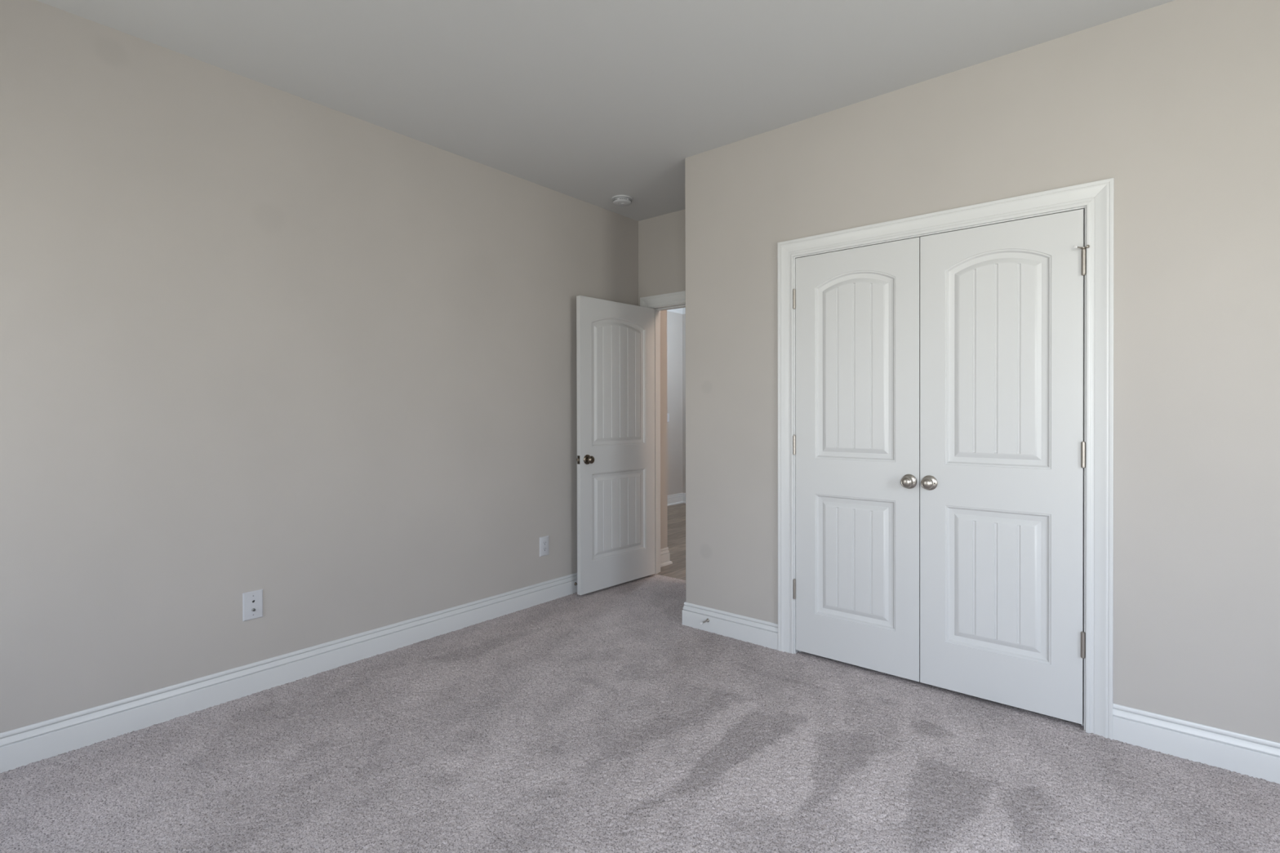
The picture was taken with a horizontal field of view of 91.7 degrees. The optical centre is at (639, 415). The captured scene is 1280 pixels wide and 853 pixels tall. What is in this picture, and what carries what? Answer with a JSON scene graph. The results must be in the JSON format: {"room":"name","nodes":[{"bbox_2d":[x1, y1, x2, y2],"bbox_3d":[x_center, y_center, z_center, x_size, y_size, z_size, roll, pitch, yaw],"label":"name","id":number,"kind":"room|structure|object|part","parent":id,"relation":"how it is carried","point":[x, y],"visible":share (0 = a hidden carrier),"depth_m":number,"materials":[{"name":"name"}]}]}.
{"room":"empty bedroom","nodes":[
{"label":"empty bedroom","id":0,"kind":"room"},
{"bbox_2d":[0,0,667,733],"bbox_3d":[-1.429,-0.105,3.262,0.120,2.814,5.036,0,0,40],"label":"wall","id":1,"kind":"structure","parent":0,"point":[320,359],"depth_m":2.77,"materials":[{"name":"beige paint"}]},
{"bbox_2d":[242,589,262,621],"bbox_3d":[-1.734,0.852,2.790,0.017,0.126,0.081,0,0,40],"label":"cable wall plate","id":2,"kind":"object","parent":1,"relation":"attached to","point":[252,602],"visible":1,"depth_m":2.79,"materials":[{"name":"grey plastic"}]},
{"bbox_2d":[0,573,577,773],"bbox_3d":[-1.454,1.186,3.131,0.014,0.153,4.548,0,0,40],"label":"baseboard","id":3,"kind":"structure","parent":1,"relation":"attached to","point":[25,745],"depth_m":2.75,"materials":[{"name":"grey paint"}]},
{"bbox_2d":[539,535,548,556],"bbox_3d":[-0.633,0.865,4.123,0.009,0.128,0.081,0,0,40],"label":"power outlet","id":4,"kind":"object","parent":1,"relation":"attached to","point":[544,541],"visible":1,"depth_m":4.12,"materials":[{"name":"grey plastic"}]},
{"bbox_2d":[36,0,1174,221],"bbox_3d":[0.567,-1.568,3.572,6.690,0.100,8.080,0,0,40],"label":"ceiling","id":5,"kind":"structure","parent":0,"point":[593,102],"depth_m":2.62,"materials":[{"name":"grey paint"}]},
{"bbox_2d":[611,195,632,206],"bbox_3d":[-0.125,-1.499,4.351,0.147,0.044,0.147,0,0,40],"label":"smoke detector","id":6,"kind":"object","parent":5,"relation":"attached to","point":[618,200],"visible":1,"depth_m":4.31,"materials":[{"name":"grey plastic"}]},
{"bbox_2d":[0,502,1279,852],"bbox_3d":[0.573,1.265,3.588,6.450,0.062,7.840,0,0,40],"label":"floor","id":7,"kind":"structure","parent":0,"point":[600,721],"depth_m":2.20,"materials":[{"name":"carpet"}]},
{"bbox_2d":[638,208,685,306],"bbox_3d":[1.760,-0.113,3.487,4.500,2.814,0.120,0,0,40],"label":"wall","id":8,"kind":"structure","parent":0,"point":[661,238],"depth_m":4.72,"materials":[{"name":"beige paint"}]},
{"bbox_2d":[576,295,654,595],"bbox_3d":[-0.158,0.200,4.501,0.149,2.032,0.784,0,0,43],"label":"door","id":9,"kind":"structure","parent":8,"relation":"in","point":[615,340],"depth_m":4.45,"materials":[{"name":"grey paint"}]},
{"bbox_3d":[-0.339,0.300,4.234,0.051,0.052,0.052,0,0,43],"label":"knob","id":10,"kind":"part","parent":9,"relation":"part of","materials":[{"name":"silver metal"}]},
{"bbox_2d":[640,290,685,573],"bbox_3d":[0.417,0.165,4.604,0.951,2.170,0.155,0,0,40],"label":"door frame","id":11,"kind":"structure","parent":8,"relation":"attached to","point":[673,300],"depth_m":4.84,"materials":[{"name":"grey paint"}]},
{"bbox_3d":[0.040,0.165,4.827,0.086,2.170,0.018,0,0,40],"label":"casing","id":12,"kind":"part","parent":11,"relation":"part of","materials":[{"name":"grey paint"}]},
{"bbox_3d":[0.371,-0.876,4.545,0.950,0.086,0.018,0,0,40],"label":"head casing","id":13,"kind":"part","parent":11,"relation":"part of","materials":[{"name":"grey paint"}]},
{"bbox_2d":[660,493,685,567],"bbox_3d":[1.339,1.164,5.997,4.550,0.153,3.154,0,0,40],"label":"baseboard","id":14,"kind":"structure","parent":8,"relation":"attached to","point":[676,499],"depth_m":8.38,"materials":[{"name":"grey paint"}]},
{"bbox_2d":[666,311,682,495],"bbox_3d":[-0.386,-0.131,7.572,0.120,2.814,3.160,0,0,40],"label":"wall","id":15,"kind":"structure","parent":0,"point":[674,320],"depth_m":8.52,"materials":[{"name":"beige paint"}]},
{"bbox_2d":[666,413,669,422],"bbox_3d":[0.373,0.029,8.386,0.008,0.120,0.076,0,0,40],"label":"light switch","id":16,"kind":"object","parent":15,"relation":"attached to","point":[668,414],"visible":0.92,"depth_m":8.39,"materials":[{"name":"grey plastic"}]},
{"bbox_2d":[682,314,685,493],"bbox_3d":[2.428,-0.136,7.211,4.670,2.814,0.120,0,0,40],"label":"wall","id":17,"kind":"structure","parent":0,"point":[683,315],"depth_m":8.64,"materials":[{"name":"beige paint"}]},
{"bbox_2d":[666,307,685,314],"bbox_3d":[1.417,-1.466,6.084,4.550,0.135,2.890,0,0,40],"label":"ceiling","id":18,"kind":"structure","parent":17,"relation":"attached to","point":[682,310],"depth_m":8.56,"materials":[{"name":"grey paint"}]},
{"bbox_2d":[684,0,1279,742],"bbox_3d":[1.860,-0.110,2.838,3.517,2.814,0.752,0,0,40],"label":"wall","id":19,"kind":"structure","parent":0,"point":[1176,102],"depth_m":2.34,"materials":[{"name":"beige paint"}]},
{"bbox_2d":[682,601,777,649],"bbox_3d":[0.727,1.178,3.765,0.624,0.153,0.746,0,0,40],"label":"baseboard","id":20,"kind":"structure","parent":19,"relation":"attached to","point":[764,633],"depth_m":3.46,"materials":[{"name":"grey paint"}]},
{"bbox_2d":[700,618,709,624],"bbox_3d":[0.366,1.172,3.533,0.021,0.021,0.073,0,0,40],"label":"door stop","id":21,"kind":"object","parent":20,"relation":"attached to","point":[707,620],"visible":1,"depth_m":3.54,"materials":[{"name":"silver metal"}]},
{"bbox_2d":[792,237,919,681],"bbox_3d":[1.029,0.202,3.027,0.620,2.032,0.092,0,0,40],"label":"door","id":22,"kind":"structure","parent":19,"relation":"in","point":[856,440],"depth_m":3.02,"materials":[{"name":"grey paint"}]},
{"bbox_3d":[1.221,0.303,2.841,0.052,0.052,0.051,0,0,40],"label":"knob","id":23,"kind":"part","parent":22,"relation":"part of","materials":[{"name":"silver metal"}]},
{"bbox_2d":[777,177,1114,739],"bbox_3d":[1.307,0.174,2.873,1.407,2.167,0.133,0,0,40],"label":"door frame","id":24,"kind":"structure","parent":19,"relation":"attached to","point":[1096,198],"depth_m":2.43,"materials":[{"name":"grey paint"}]},
{"bbox_3d":[0.762,0.173,3.251,0.086,2.167,0.018,0,0,40],"label":"casing","id":25,"kind":"part","parent":24,"relation":"part of","materials":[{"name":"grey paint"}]},
{"bbox_3d":[1.268,-0.866,2.823,1.406,0.086,0.018,0,0,40],"label":"head casing","id":26,"kind":"part","parent":24,"relation":"part of","materials":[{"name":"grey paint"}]},
{"bbox_3d":[1.779,0.176,2.407,0.086,2.167,0.018,0,0,40],"label":"casing","id":27,"kind":"part","parent":24,"relation":"part of","materials":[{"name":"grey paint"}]},
{"bbox_2d":[920,208,1089,724],"bbox_3d":[1.512,0.203,2.626,0.628,2.032,0.092,0,0,40],"label":"door","id":28,"kind":"structure","parent":19,"relation":"in","point":[1002,445],"depth_m":2.62,"materials":[{"name":"grey paint"}]},
{"bbox_3d":[1.289,0.303,2.785,0.052,0.052,0.051,0,0,40],"label":"knob","id":29,"kind":"part","parent":28,"relation":"part of","materials":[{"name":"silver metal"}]},
{"bbox_2d":[1112,703,1279,783],"bbox_3d":[2.392,1.184,1.908,1.505,0.153,0.014,0,0,40],"label":"baseboard","id":30,"kind":"structure","parent":19,"relation":"attached to","point":[1243,754],"depth_m":2.23,"materials":[{"name":"grey paint"}]}
]}

